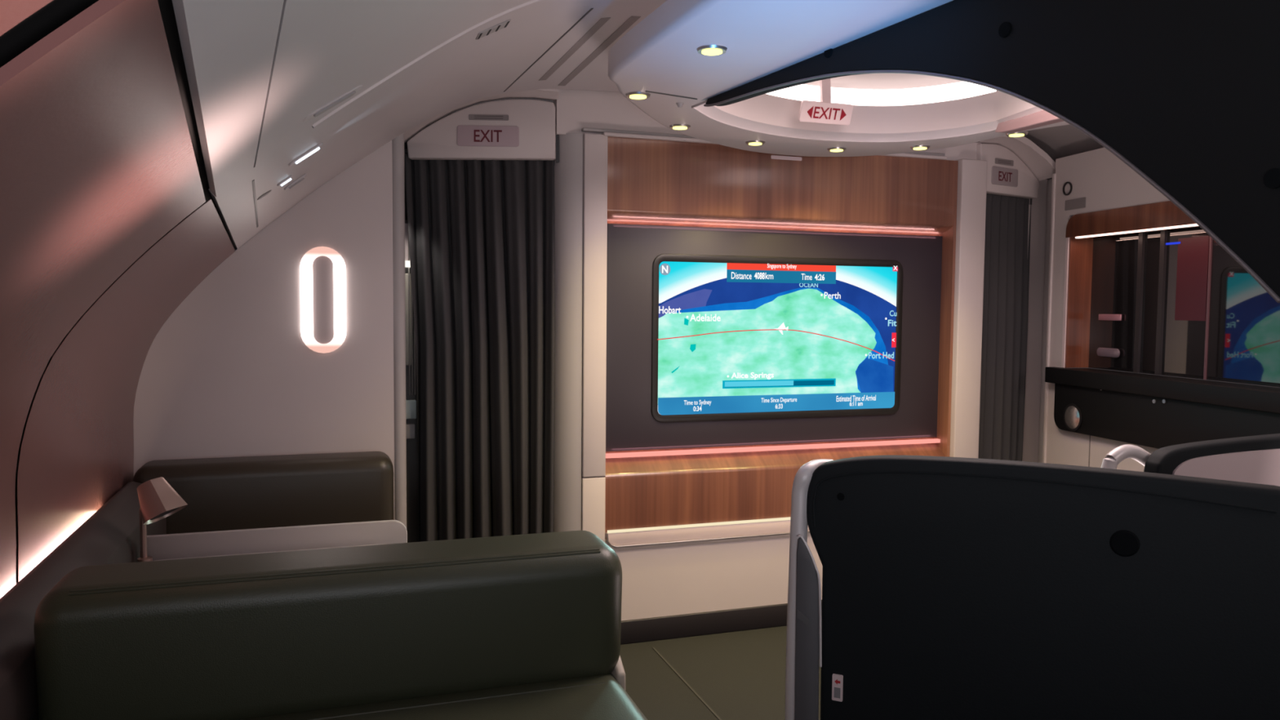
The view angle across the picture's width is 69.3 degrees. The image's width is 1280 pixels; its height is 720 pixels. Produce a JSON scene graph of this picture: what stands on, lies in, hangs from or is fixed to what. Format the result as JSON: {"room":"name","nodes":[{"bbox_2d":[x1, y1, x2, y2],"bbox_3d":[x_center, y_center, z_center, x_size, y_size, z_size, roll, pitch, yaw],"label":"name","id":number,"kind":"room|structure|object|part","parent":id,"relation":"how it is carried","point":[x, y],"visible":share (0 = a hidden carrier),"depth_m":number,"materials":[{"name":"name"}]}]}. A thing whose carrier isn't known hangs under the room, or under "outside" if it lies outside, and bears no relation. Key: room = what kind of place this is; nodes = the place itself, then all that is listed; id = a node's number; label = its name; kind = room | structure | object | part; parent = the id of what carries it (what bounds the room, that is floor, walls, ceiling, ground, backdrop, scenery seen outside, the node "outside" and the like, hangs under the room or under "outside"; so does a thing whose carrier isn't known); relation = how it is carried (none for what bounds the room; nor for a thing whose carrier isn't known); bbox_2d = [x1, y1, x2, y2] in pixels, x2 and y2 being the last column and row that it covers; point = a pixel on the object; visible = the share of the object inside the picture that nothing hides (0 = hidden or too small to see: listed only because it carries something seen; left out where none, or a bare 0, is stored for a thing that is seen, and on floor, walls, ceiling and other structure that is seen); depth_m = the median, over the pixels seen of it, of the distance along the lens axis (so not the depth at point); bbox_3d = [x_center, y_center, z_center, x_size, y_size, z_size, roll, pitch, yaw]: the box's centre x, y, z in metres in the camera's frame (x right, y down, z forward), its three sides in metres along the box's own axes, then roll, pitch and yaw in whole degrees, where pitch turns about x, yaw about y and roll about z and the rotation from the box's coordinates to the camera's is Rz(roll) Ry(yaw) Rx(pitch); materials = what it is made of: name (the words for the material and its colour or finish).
{"room":"aircraft cabin","nodes":[
{"label":"aircraft cabin","id":0,"kind":"room"},
{"bbox_2d":[0,0,231,583],"bbox_3d":[0.351,0.218,0.831,2.520,2.260,5.720,-1,4,-19],"label":"trim","id":1,"kind":"structure","parent":0,"point":[55,14],"depth_m":1.06,"materials":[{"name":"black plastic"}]},
{"bbox_2d":[0,0,53,35],"bbox_3d":[-0.054,0.484,-0.675,0.737,1.895,3.101,-1,4,-19],"label":"wall panel","id":2,"kind":"object","parent":1,"relation":"attached to","point":[12,12],"visible":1,"depth_m":0.75,"materials":[{"name":"plastic"}]},
{"bbox_2d":[0,0,205,598],"bbox_3d":[-0.897,0.449,1.434,0.489,1.700,1.251,-1,4,-19],"label":"wall panel","id":3,"kind":"object","parent":1,"relation":"attached to","point":[98,163],"visible":0.91,"depth_m":1.28,"materials":[{"name":"plastic"}]},
{"bbox_2d":[17,199,235,582],"bbox_3d":[-1.339,0.416,2.619,0.390,1.616,1.240,-1,4,-19],"label":"wall","id":4,"kind":"structure","parent":0,"point":[77,451],"depth_m":2.36,"materials":[{"name":"white plastic"}]},
{"bbox_2d":[172,0,284,197],"bbox_3d":[-0.022,-0.445,-0.018,0.218,0.434,4.482,-1,4,-25],"label":"panel","id":5,"kind":"object","parent":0,"point":[228,46],"visible":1,"depth_m":1.28,"materials":[{"name":"white plastic"}]},
{"bbox_2d":[253,0,532,167],"bbox_3d":[0.800,-0.583,0.261,2.018,0.550,4.450,-1,4,-19],"label":"ceiling","id":6,"kind":"structure","parent":0,"point":[325,50],"depth_m":1.72,"materials":[{"name":"white plastic"}]},
{"bbox_2d":[302,84,362,122],"bbox_3d":[-0.664,-0.557,2.002,0.134,0.097,0.044,-2,5,-41],"label":"air slot","id":7,"kind":"object","parent":6,"relation":"attached to","point":[352,92],"depth_m":1.99,"materials":[{"name":"grey plastic"}]},
{"bbox_3d":[-0.659,-0.554,1.999,0.094,0.068,0.021,-2,5,-41],"label":"handle","id":8,"kind":"part","parent":7,"relation":"part of","materials":[{"name":"grey plastic"}]},
{"bbox_2d":[311,0,544,128],"bbox_3d":[-0.275,-0.745,2.239,0.986,0.430,0.030,-1,4,-19],"label":"trim","id":9,"kind":"structure","parent":6,"relation":"attached to","point":[533,2],"depth_m":2.15,"materials":[{"name":"grey plastic"}]},
{"bbox_2d":[208,0,840,248],"bbox_3d":[-0.181,-0.693,2.940,2.160,0.670,1.234,-1,4,-19],"label":"ceiling","id":10,"kind":"structure","parent":0,"point":[467,68],"depth_m":2.68,"materials":[{"name":"white plastic"}]},
{"bbox_2d":[252,179,258,226],"bbox_3d":[-1.097,-0.438,2.634,0.012,0.055,0.914,-1,4,-22],"label":"trim","id":11,"kind":"structure","parent":10,"relation":"attached to","point":[253,180],"depth_m":2.52,"materials":[{"name":"grey plastic"}]},
{"bbox_2d":[257,190,271,199],"bbox_3d":[-1.030,-0.452,2.536,0.027,0.030,0.045,2,4,25],"label":"placard","id":12,"kind":"object","parent":10,"relation":"attached to","point":[268,192],"visible":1,"depth_m":2.53,"materials":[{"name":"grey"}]},
{"bbox_2d":[276,175,292,186],"bbox_3d":[-0.980,-0.494,2.552,0.042,0.034,0.014,-3,5,-42],"label":"light","id":13,"kind":"object","parent":10,"relation":"attached to","point":[288,179],"visible":1,"depth_m":2.55,"materials":[{"name":"white plastic"}]},
{"bbox_2d":[284,173,306,190],"bbox_3d":[-1.014,-0.523,2.721,0.066,0.052,0.022,-3,5,-42],"label":"air slot","id":14,"kind":"object","parent":10,"relation":"attached to","point":[302,178],"depth_m":2.71,"materials":[{"name":"grey plastic"}]},
{"bbox_3d":[-1.009,-0.519,2.720,0.047,0.037,0.011,-3,5,-42],"label":"handle","id":15,"kind":"part","parent":14,"relation":"part of","materials":[{"name":"grey plastic"}]},
{"bbox_2d":[288,142,323,166],"bbox_3d":[-0.865,-0.533,2.396,0.091,0.070,0.030,-3,5,-42],"label":"light","id":16,"kind":"object","parent":10,"relation":"attached to","point":[313,150],"visible":1,"depth_m":2.38,"materials":[{"name":"white plastic"}]},
{"bbox_2d":[475,18,511,39],"bbox_3d":[-0.374,-0.841,2.353,0.081,0.045,0.060,-1,4,-19],"label":"ceiling vent","id":17,"kind":"object","parent":10,"relation":"attached to","point":[501,25],"visible":1,"depth_m":2.34,"materials":[{"name":"grey plastic"}]},
{"bbox_2d":[538,17,610,80],"bbox_3d":[-0.225,-0.994,2.978,0.030,0.017,0.774,-1,4,-19],"label":"air slot","id":18,"kind":"object","parent":10,"relation":"attached to","point":[602,21],"visible":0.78,"depth_m":2.90,"materials":[{"name":"grey plastic"}]},
{"bbox_2d":[557,16,640,85],"bbox_3d":[-0.153,-1.006,3.044,0.029,0.013,0.886,-1,4,-19],"label":"air slot","id":19,"kind":"object","parent":10,"relation":"attached to","point":[632,20],"visible":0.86,"depth_m":2.96,"materials":[{"name":"grey plastic"}]},
{"bbox_2d":[133,88,981,621],"bbox_3d":[-0.111,0.042,3.734,3.442,2.211,0.132,-1,4,-19],"label":"wall","id":20,"kind":"structure","parent":0,"point":[664,197],"depth_m":3.76,"materials":[{"name":"white plastic"}]},
{"bbox_2d":[299,246,346,353],"bbox_3d":[-1.128,-0.214,3.297,0.156,0.380,0.016,-1,4,-19],"label":"wall light","id":21,"kind":"object","parent":20,"relation":"attached to","point":[322,269],"visible":1,"depth_m":3.30,"materials":[{"name":"grey plastic"}]},
{"bbox_3d":[-1.130,-0.214,3.301,0.072,0.316,0.001,-1,4,-19],"label":"plate","id":22,"kind":"part","parent":21,"relation":"part of","materials":[{"name":"grey plastic"}]},
{"bbox_2d":[391,133,406,528],"bbox_3d":[-0.894,0.162,3.428,0.052,1.995,0.052,-1,4,-19],"label":"trim","id":23,"kind":"structure","parent":20,"relation":"attached to","point":[397,143],"depth_m":3.39,"materials":[{"name":"grey plastic"}]},
{"bbox_2d":[402,88,558,142],"bbox_3d":[-0.614,-0.938,3.546,0.593,0.219,0.218,-1,4,-19],"label":"trim","id":24,"kind":"structure","parent":20,"relation":"attached to","point":[543,94],"depth_m":3.53,"materials":[{"name":"white plastic"}]},
{"bbox_2d":[407,99,555,160],"bbox_3d":[-0.609,-0.888,3.571,0.567,0.230,0.050,0,3,-2],"label":"header panel","id":25,"kind":"object","parent":20,"relation":"attached to","point":[535,120],"visible":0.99,"depth_m":3.55,"materials":[{"name":"white plastic"}]},
{"bbox_2d":[404,149,555,542],"bbox_3d":[-0.623,0.154,3.672,0.602,1.946,0.109,0,3,-4],"label":"curtain","id":26,"kind":"object","parent":25,"relation":"hanging from","point":[482,234],"visible":0.72,"depth_m":3.65,"materials":[{"name":"grey fabric"}]},
{"bbox_2d":[457,124,519,146],"bbox_3d":[-0.583,-0.858,3.547,0.237,0.078,0.005,0,3,-2],"label":"exit sign","id":27,"kind":"object","parent":25,"relation":"attached to","point":[467,135],"visible":1,"depth_m":3.54,"materials":[{"name":"grey plastic"}]},
{"bbox_2d":[468,114,508,120],"bbox_3d":[-0.579,-0.929,3.543,0.152,0.021,0.004,0,3,-2],"label":"placard","id":28,"kind":"object","parent":25,"relation":"attached to","point":[471,117],"visible":1,"depth_m":3.54,"materials":[{"name":"grey plastic"}]},
{"bbox_2d":[502,8,593,92],"bbox_3d":[-0.317,-0.976,2.960,0.008,0.024,1.010,-1,4,-22],"label":"trim","id":29,"kind":"structure","parent":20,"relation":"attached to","point":[591,9],"depth_m":2.84,"materials":[{"name":"grey plastic"}]},
{"bbox_2d":[555,134,559,162],"bbox_3d":[-0.320,-0.886,3.592,0.012,0.237,0.030,0,3,-2],"label":"trim","id":30,"kind":"structure","parent":20,"relation":"attached to","point":[557,135],"depth_m":3.58,"materials":[{"name":"grey"}]},
{"bbox_2d":[553,133,582,532],"bbox_3d":[-0.292,0.135,3.664,0.100,2.030,0.100,-1,4,-19],"label":"trim","id":31,"kind":"structure","parent":20,"relation":"attached to","point":[568,172],"depth_m":3.62,"materials":[{"name":"grey plastic"}]},
{"bbox_2d":[581,475,605,542],"bbox_3d":[-0.201,0.757,3.728,0.094,0.590,0.110,-1,4,-19],"label":"trim","id":32,"kind":"structure","parent":20,"relation":"attached to","point":[593,488],"depth_m":3.67,"materials":[{"name":"beige plastic"}]},
{"bbox_2d":[581,133,608,477],"bbox_3d":[-0.192,-0.210,3.670,0.094,1.340,0.112,-1,4,-19],"label":"trim","id":33,"kind":"structure","parent":20,"relation":"attached to","point":[594,145],"depth_m":3.62,"materials":[{"name":"white plastic"}]},
{"bbox_2d":[604,516,809,547],"bbox_3d":[0.630,0.706,3.968,1.630,0.069,0.058,-1,4,-19],"label":"ledge","id":34,"kind":"object","parent":20,"relation":"attached to","point":[780,526],"visible":0.48,"depth_m":3.81,"materials":[{"name":"white plastic"}]},
{"bbox_2d":[620,600,822,644],"bbox_3d":[0.602,1.093,3.983,1.975,0.095,0.042,-1,4,-19],"label":"baseboard","id":35,"kind":"structure","parent":20,"relation":"attached to","point":[655,628],"depth_m":3.85,"materials":[{"name":"black plastic"}]},
{"bbox_2d":[581,127,946,159],"bbox_3d":[0.599,-0.886,3.859,1.577,0.014,0.060,-1,4,-19],"label":"trim","id":36,"kind":"structure","parent":20,"relation":"attached to","point":[607,134],"depth_m":3.68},
{"bbox_3d":[0.602,-0.106,4.023,1.630,1.562,0.025,-1,4,-19],"label":"panel","id":37,"kind":"part","parent":20,"relation":"part of","materials":[{"name":"grey plastic"}]},
{"bbox_2d":[605,438,940,457],"bbox_3d":[0.619,0.380,4.001,1.618,0.016,0.024,-1,4,-19],"label":"light strip","id":38,"kind":"object","parent":20,"relation":"in","point":[934,442],"depth_m":3.99,"materials":[{"name":"pink plastic"}]},
{"bbox_3d":[0.617,-0.096,3.993,1.637,0.922,0.014,-1,4,-19],"label":"dark panel","id":39,"kind":"part","parent":20,"relation":"part of","materials":[{"name":"grey plastic"}]},
{"bbox_2d":[603,438,945,532],"bbox_3d":[0.617,0.527,3.998,1.630,0.301,0.105,-1,4,-19],"label":"shelf","id":40,"kind":"object","parent":20,"relation":"attached to","point":[679,485],"depth_m":3.86,"materials":[{"name":"brown wood"}]},
{"bbox_2d":[651,253,903,422],"bbox_3d":[0.614,-0.094,3.981,1.191,0.694,0.018,-1,4,-19],"label":"television","id":41,"kind":"object","parent":20,"relation":"attached to","point":[734,337],"visible":1,"depth_m":3.96,"materials":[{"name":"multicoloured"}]},
{"bbox_3d":[0.612,-0.099,3.979,1.136,0.557,0.001,-1,4,-19],"label":"globe","id":42,"kind":"part","parent":41,"relation":"part of"},
{"bbox_3d":[0.604,0.101,3.983,0.542,0.035,0.001,-1,4,-19],"label":"progress frame","id":43,"kind":"part","parent":41,"relation":"part of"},
{"bbox_3d":[0.628,-0.722,3.924,1.630,0.322,0.105,-1,4,-19],"label":"panel","id":44,"kind":"part","parent":20,"relation":"part of","materials":[{"name":"brown wood"}]},
{"bbox_2d":[770,155,801,160],"bbox_3d":[0.610,-0.841,3.854,0.143,0.015,0.003,-1,4,-19],"label":"placard","id":45,"kind":"object","parent":20,"relation":"attached to","point":[772,157],"visible":1,"depth_m":3.85,"materials":[{"name":"white plastic"}]},
{"bbox_3d":[1.388,-0.111,4.219,0.014,1.562,0.106,-1,4,-19],"label":"panel","id":46,"kind":"part","parent":20,"relation":"part of","materials":[{"name":"brown wood"}]},
{"bbox_2d":[949,159,987,457],"bbox_3d":[1.461,0.116,4.250,0.135,2.030,0.150,-1,4,-19],"label":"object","id":47,"kind":"structure","parent":20,"relation":"attached to","point":[971,173],"depth_m":4.16,"materials":[{"name":"white plastic"}]},
{"bbox_2d":[976,143,1039,198],"bbox_3d":[1.704,-0.877,4.301,0.441,0.222,0.050,-2,4,-33],"label":"header panel","id":48,"kind":"object","parent":20,"relation":"attached to","point":[1028,186],"visible":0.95,"depth_m":4.27,"materials":[{"name":"white plastic"}]},
{"bbox_2d":[991,166,1017,186],"bbox_3d":[1.678,-0.843,4.253,0.190,0.082,0.005,-2,4,-33],"label":"exit sign","id":49,"kind":"object","parent":48,"relation":"attached to","point":[1005,176],"visible":1,"depth_m":4.25,"materials":[{"name":"grey plastic"}]},
{"bbox_2d":[995,157,1013,165],"bbox_3d":[1.673,-0.909,4.246,0.131,0.026,0.004,-2,4,-33],"label":"placard","id":50,"kind":"object","parent":48,"relation":"attached to","point":[997,161],"visible":1,"depth_m":4.24,"materials":[{"name":"grey plastic"}]},
{"bbox_2d":[977,135,1055,180],"bbox_3d":[1.702,-0.941,4.267,0.465,0.194,0.171,-1,4,-19],"label":"trim","id":51,"kind":"structure","parent":20,"relation":"attached to","point":[1037,161],"depth_m":4.25,"materials":[{"name":"white plastic"}]},
{"bbox_2d":[231,113,1048,250],"bbox_3d":[0.061,0.012,4.356,4.307,2.200,0.144,0,4,-15],"label":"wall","id":52,"kind":"structure","parent":0,"point":[406,143],"depth_m":4.00,"materials":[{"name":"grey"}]},
{"bbox_2d":[1022,179,1048,462],"bbox_3d":[1.978,0.114,4.612,0.288,2.000,0.048,-2,4,-33],"label":"trim","id":53,"kind":"structure","parent":52,"relation":"attached to","point":[1038,206],"depth_m":4.54,"materials":[{"name":"grey plastic"}]},
{"bbox_2d":[619,621,822,719],"bbox_3d":[1.119,1.289,2.045,5.000,0.063,7.400,-1,4,-19],"label":"floor","id":54,"kind":"structure","parent":0,"point":[740,675],"depth_m":3.43,"materials":[{"name":"green tile"}]},
{"bbox_2d":[0,481,166,719],"bbox_3d":[-1.088,0.873,1.516,0.133,0.799,3.060,-1,4,-19],"label":"ledge","id":55,"kind":"object","parent":54,"relation":"on","point":[111,535],"visible":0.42,"depth_m":1.93,"materials":[{"name":"grey plastic"}]},
{"bbox_2d":[133,451,393,533],"bbox_3d":[-1.203,0.765,2.988,0.815,0.838,0.610,-1,4,-19],"label":"sofa","id":56,"kind":"object","parent":54,"relation":"on","point":[263,491],"visible":0.23,"depth_m":3.09,"materials":[{"name":"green leather"}]},
{"bbox_2d":[146,520,407,560],"bbox_3d":[-0.912,0.858,2.324,0.692,0.736,0.658,-1,4,-19],"label":"side table","id":57,"kind":"object","parent":54,"relation":"on","point":[283,539],"visible":0.22,"depth_m":2.59,"materials":[{"name":"grey plastic"}]},
{"bbox_2d":[137,476,187,562],"bbox_3d":[-1.259,0.423,2.408,0.136,0.231,0.111,0,3,-2],"label":"reading lamp","id":58,"kind":"object","parent":57,"relation":"on","point":[158,500],"visible":0.93,"depth_m":2.39,"materials":[{"name":"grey metal"}]},
{"bbox_3d":[-1.299,0.443,2.442,0.059,0.187,0.016,3,4,32],"label":"stem","id":59,"kind":"part","parent":58,"relation":"part of","materials":[{"name":"brown metal"}]},
{"bbox_3d":[-1.242,0.369,2.403,0.119,0.121,0.109,-1,4,-19],"label":"lamp shade","id":60,"kind":"part","parent":58,"relation":"part of","materials":[{"name":"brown metal"}]},
{"bbox_2d":[34,530,647,719],"bbox_3d":[-0.472,0.840,1.575,1.075,0.868,0.882,-1,4,-19],"label":"sofa","id":61,"kind":"object","parent":54,"relation":"on","point":[526,626],"visible":1,"depth_m":1.74,"materials":[{"name":"green leather"}]},
{"bbox_3d":[-0.468,0.824,1.554,1.070,0.302,0.840,-1,4,-19],"label":"seat","id":62,"kind":"part","parent":61,"relation":"part of","materials":[{"name":"green leather"}]},
{"bbox_3d":[-0.066,0.780,2.020,0.020,0.343,0.190,-1,4,-19],"label":"panel","id":63,"kind":"part","parent":61,"relation":"part of","materials":[{"name":"beige"}]},
{"bbox_2d":[404,220,419,542],"bbox_3d":[-0.953,0.286,3.820,0.073,1.700,0.240,-1,4,-19],"label":"cabinet","id":64,"kind":"object","parent":54,"relation":"on","point":[411,422],"visible":0.45,"depth_m":3.73,"materials":[{"name":"grey"}]},
{"bbox_3d":[-0.933,-0.463,3.685,0.040,0.161,0.020,-1,4,-19],"label":"panel","id":65,"kind":"part","parent":64,"relation":"part of","materials":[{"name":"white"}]},
{"bbox_2d":[404,260,410,267],"bbox_3d":[-0.927,-0.382,3.679,0.046,0.026,0.012,-1,4,-19],"label":"lamp","id":66,"kind":"object","parent":64,"relation":"attached to","point":[407,264],"depth_m":3.67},
{"bbox_3d":[-0.938,-0.162,3.707,0.039,0.368,0.020,-1,4,-19],"label":"door","id":67,"kind":"part","parent":64,"relation":"part of","materials":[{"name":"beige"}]},
{"bbox_2d":[405,400,416,418],"bbox_3d":[-0.927,0.198,3.712,0.056,0.075,0.030,-1,4,-19],"label":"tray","id":68,"kind":"object","parent":64,"relation":"on","point":[411,405],"depth_m":3.70,"materials":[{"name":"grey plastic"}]},
{"bbox_2d":[784,454,1279,719],"bbox_3d":[0.722,0.725,1.656,0.900,1.109,0.231,2,4,23],"label":"seat","id":69,"kind":"object","parent":54,"relation":"on","point":[953,588],"visible":1,"depth_m":1.55,"materials":[{"name":"black"}]},
{"bbox_3d":[0.308,0.799,1.720,0.052,0.947,0.010,2,4,24],"label":"wing panel","id":70,"kind":"part","parent":69,"relation":"part of","materials":[{"name":"grey"}]},
{"bbox_3d":[0.318,0.728,1.753,0.092,1.084,0.043,-1,4,-25],"label":"handrail","id":71,"kind":"part","parent":69,"relation":"part of","materials":[{"name":"silver metal"}]},
{"bbox_2d":[831,673,843,702],"bbox_3d":[0.361,0.599,1.691,0.019,0.048,0.004,2,4,24],"label":"sticker","id":72,"kind":"object","parent":69,"relation":"attached to","point":[837,680],"visible":1,"depth_m":1.69,"materials":[{"name":"white paper"}]},
{"bbox_2d":[1100,433,1279,486],"bbox_3d":[1.293,0.688,2.266,1.115,1.120,0.604,-1,4,-19],"label":"seat","id":73,"kind":"object","parent":54,"relation":"on","point":[1255,459],"visible":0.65,"depth_m":1.88,"materials":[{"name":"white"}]},
{"bbox_3d":[0.965,0.719,1.900,0.258,1.096,0.039,-1,4,-19],"label":"handrail","id":74,"kind":"part","parent":73,"relation":"part of","materials":[{"name":"silver metal"}]},
{"bbox_3d":[1.464,0.672,2.008,0.875,0.985,0.010,-1,4,-19],"label":"panel","id":75,"kind":"part","parent":73,"relation":"part of","materials":[{"name":"grey plastic"}]},
{"bbox_2d":[608,0,1069,156],"bbox_3d":[1.309,-0.703,1.110,1.757,0.076,5.544,-1,4,-19],"label":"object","id":76,"kind":"object","parent":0,"point":[660,54],"visible":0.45,"depth_m":2.33,"materials":[{"name":"white plastic"}]},
{"bbox_2d":[625,91,650,99],"bbox_3d":[-0.006,-0.774,2.710,0.076,0.010,0.076,-1,4,-19],"label":"recessed light","id":77,"kind":"object","parent":76,"relation":"attached to","point":[636,95],"visible":1,"depth_m":2.69,"materials":[{"name":"silver metal"}]},
{"bbox_2d":[645,90,697,99],"bbox_3d":[0.093,-0.775,2.711,0.191,0.001,0.011,-2,4,-32],"label":"trim","id":78,"kind":"structure","parent":76,"relation":"attached to","point":[646,91],"depth_m":2.71,"materials":[{"name":"grey plastic"}]},
{"bbox_2d":[669,124,690,129],"bbox_3d":[0.137,-0.800,3.179,0.076,0.010,0.076,-1,4,-19],"label":"recessed light","id":79,"kind":"object","parent":76,"relation":"attached to","point":[676,126],"visible":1,"depth_m":3.16,"materials":[{"name":"silver metal"}]},
{"bbox_2d":[675,102,684,107],"bbox_3d":[0.122,-0.777,2.822,0.024,0.012,0.024,-1,4,-19],"label":"ceiling sensor","id":80,"kind":"object","parent":76,"relation":"attached to","point":[679,104],"visible":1,"depth_m":2.81,"materials":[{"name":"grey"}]},
{"bbox_2d":[696,44,727,55],"bbox_3d":[0.173,-0.743,2.222,0.076,0.010,0.076,-1,4,-19],"label":"recessed light","id":81,"kind":"object","parent":76,"relation":"attached to","point":[707,50],"visible":1,"depth_m":2.21,"materials":[{"name":"silver metal"}]},
{"bbox_2d":[745,140,764,145],"bbox_3d":[0.433,-0.816,3.478,0.076,0.010,0.076,-1,4,-19],"label":"recessed light","id":82,"kind":"object","parent":76,"relation":"attached to","point":[750,142],"visible":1,"depth_m":3.46,"materials":[{"name":"silver metal"}]},
{"bbox_2d":[826,146,846,151],"bbox_3d":[0.767,-0.821,3.610,0.076,0.010,0.076,-1,4,-19],"label":"recessed light","id":83,"kind":"object","parent":76,"relation":"attached to","point":[835,148],"visible":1,"depth_m":3.59,"materials":[{"name":"silver metal"}]},
{"bbox_2d":[910,145,929,150],"bbox_3d":[1.074,-0.814,3.548,0.076,0.010,0.076,-1,4,-19],"label":"recessed light","id":84,"kind":"object","parent":76,"relation":"attached to","point":[915,147],"visible":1,"depth_m":3.53,"materials":[{"name":"silver metal"}]},
{"bbox_2d":[1005,131,1028,137],"bbox_3d":[1.327,-0.795,3.260,0.076,0.010,0.076,-1,4,-19],"label":"recessed light","id":85,"kind":"object","parent":76,"relation":"attached to","point":[1019,134],"visible":0.94,"depth_m":3.25,"materials":[{"name":"silver metal"}]},
{"bbox_2d":[714,73,1035,133],"bbox_3d":[0.989,-0.844,2.128,1.064,0.180,2.531,-1,4,-19],"label":"ceiling","id":86,"kind":"structure","parent":0,"point":[766,108],"depth_m":3.28,"materials":[{"name":"white plastic"}]},
{"bbox_2d":[798,78,853,125],"bbox_3d":[0.656,-0.925,3.274,0.203,0.173,0.044,-1,4,-19],"label":"exit sign","id":87,"kind":"object","parent":86,"relation":"hanging from","point":[825,112],"visible":0.98,"depth_m":3.27,"materials":[{"name":"white plastic"}]},
{"bbox_3d":[0.657,-0.874,3.272,0.203,0.071,0.035,-1,4,-19],"label":"plate","id":88,"kind":"part","parent":87,"relation":"part of","materials":[{"name":"white"}]},
{"bbox_2d":[766,81,995,106],"bbox_3d":[0.610,-0.926,2.869,0.692,0.060,1.212,3,4,34],"label":"light","id":89,"kind":"object","parent":86,"relation":"attached to","point":[961,90],"visible":0.34,"depth_m":3.32,"materials":[{"name":"white plastic"}]},
{"bbox_2d":[853,82,1104,179],"bbox_3d":[2.348,-0.737,1.568,1.756,0.335,5.950,-1,4,-19],"label":"ceiling panel","id":90,"kind":"object","parent":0,"point":[1060,141],"depth_m":4.19,"materials":[{"name":"grey plastic"}]},
{"bbox_2d":[703,0,1279,302],"bbox_3d":[0.855,0.294,1.461,0.054,1.994,3.056,-1,4,-25],"label":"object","id":91,"kind":"structure","parent":0,"point":[1185,94],"depth_m":1.47,"materials":[{"name":"black plastic"}]},
{"bbox_2d":[977,193,1031,461],"bbox_3d":[1.721,0.150,4.432,0.393,1.906,0.065,-2,4,-36],"label":"curtain","id":92,"kind":"object","parent":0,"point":[1006,251],"visible":0.6,"depth_m":4.40,"materials":[{"name":"grey fabric"}]},
{"bbox_2d":[995,110,1063,133],"bbox_3d":[1.527,0.289,1.687,0.051,1.989,3.054,0,3,-12],"label":"ceiling panel","id":93,"kind":"object","parent":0,"point":[1041,118],"depth_m":2.95,"materials":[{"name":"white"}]},
{"bbox_2d":[1045,147,1169,471],"bbox_3d":[2.107,0.175,3.184,0.020,2.050,2.232,0,3,-11],"label":"wall","id":94,"kind":"structure","parent":0,"point":[1105,181],"depth_m":4.04,"materials":[{"name":"white plastic"}]},
{"bbox_2d":[1037,173,1056,462],"bbox_3d":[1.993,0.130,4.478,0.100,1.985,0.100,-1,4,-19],"label":"trim","id":95,"kind":"structure","parent":94,"relation":"attached to","point":[1049,181],"depth_m":4.45,"materials":[{"name":"grey plastic"}]},
{"bbox_2d":[1062,182,1072,195],"bbox_3d":[1.907,-0.765,4.128,0.006,0.060,0.060,0,3,-11],"label":"badge","id":96,"kind":"object","parent":94,"relation":"attached to","point":[1066,183],"visible":1,"depth_m":4.12,"materials":[{"name":"black plastic"}]},
{"bbox_2d":[1064,197,1085,210],"bbox_3d":[1.919,-0.688,4.080,0.002,0.045,0.138,0,3,-11],"label":"placard","id":97,"kind":"object","parent":94,"relation":"attached to","point":[1077,203],"visible":1,"depth_m":4.08,"materials":[{"name":"grey plastic"}]},
{"bbox_2d":[1088,435,1090,464],"bbox_3d":[1.938,0.650,4.008,0.002,0.900,0.003,-1,4,-19],"label":"trim","id":98,"kind":"structure","parent":94,"relation":"attached to","point":[1090,435],"depth_m":3.99,"materials":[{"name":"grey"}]},
{"bbox_2d":[1044,366,1279,448],"bbox_3d":[2.133,0.234,3.169,0.165,0.276,2.186,0,3,-11],"label":"countertop","id":99,"kind":"structure","parent":94,"relation":"attached to","point":[1151,411],"depth_m":3.56,"materials":[{"name":"black plastic"}]},
{"bbox_2d":[1061,200,1279,386],"bbox_3d":[2.165,-0.244,3.146,0.133,0.679,2.085,0,3,-11],"label":"mirror","id":100,"kind":"object","parent":94,"relation":"attached to","point":[1148,290],"visible":0.97,"depth_m":3.71,"materials":[{"name":"black mirror"}]},
{"bbox_3d":[2.038,-0.032,4.027,0.012,0.040,0.140,0,3,-11],"label":"dish pull","id":101,"kind":"part","parent":100,"relation":"part of","materials":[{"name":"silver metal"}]},
{"bbox_2d":[1165,241,1180,244],"bbox_3d":[2.115,-0.463,3.670,0.006,0.008,0.077,0,3,-11],"label":"indicator light","id":102,"kind":"object","parent":100,"relation":"attached to","point":[1166,242],"depth_m":3.67,"materials":[{"name":"blue plastic"}]},
{"bbox_3d":[2.134,-0.313,3.578,0.004,0.321,0.153,0,3,-11],"label":"red panel","id":103,"kind":"part","parent":100,"relation":"part of","materials":[{"name":"red"}]}
]}

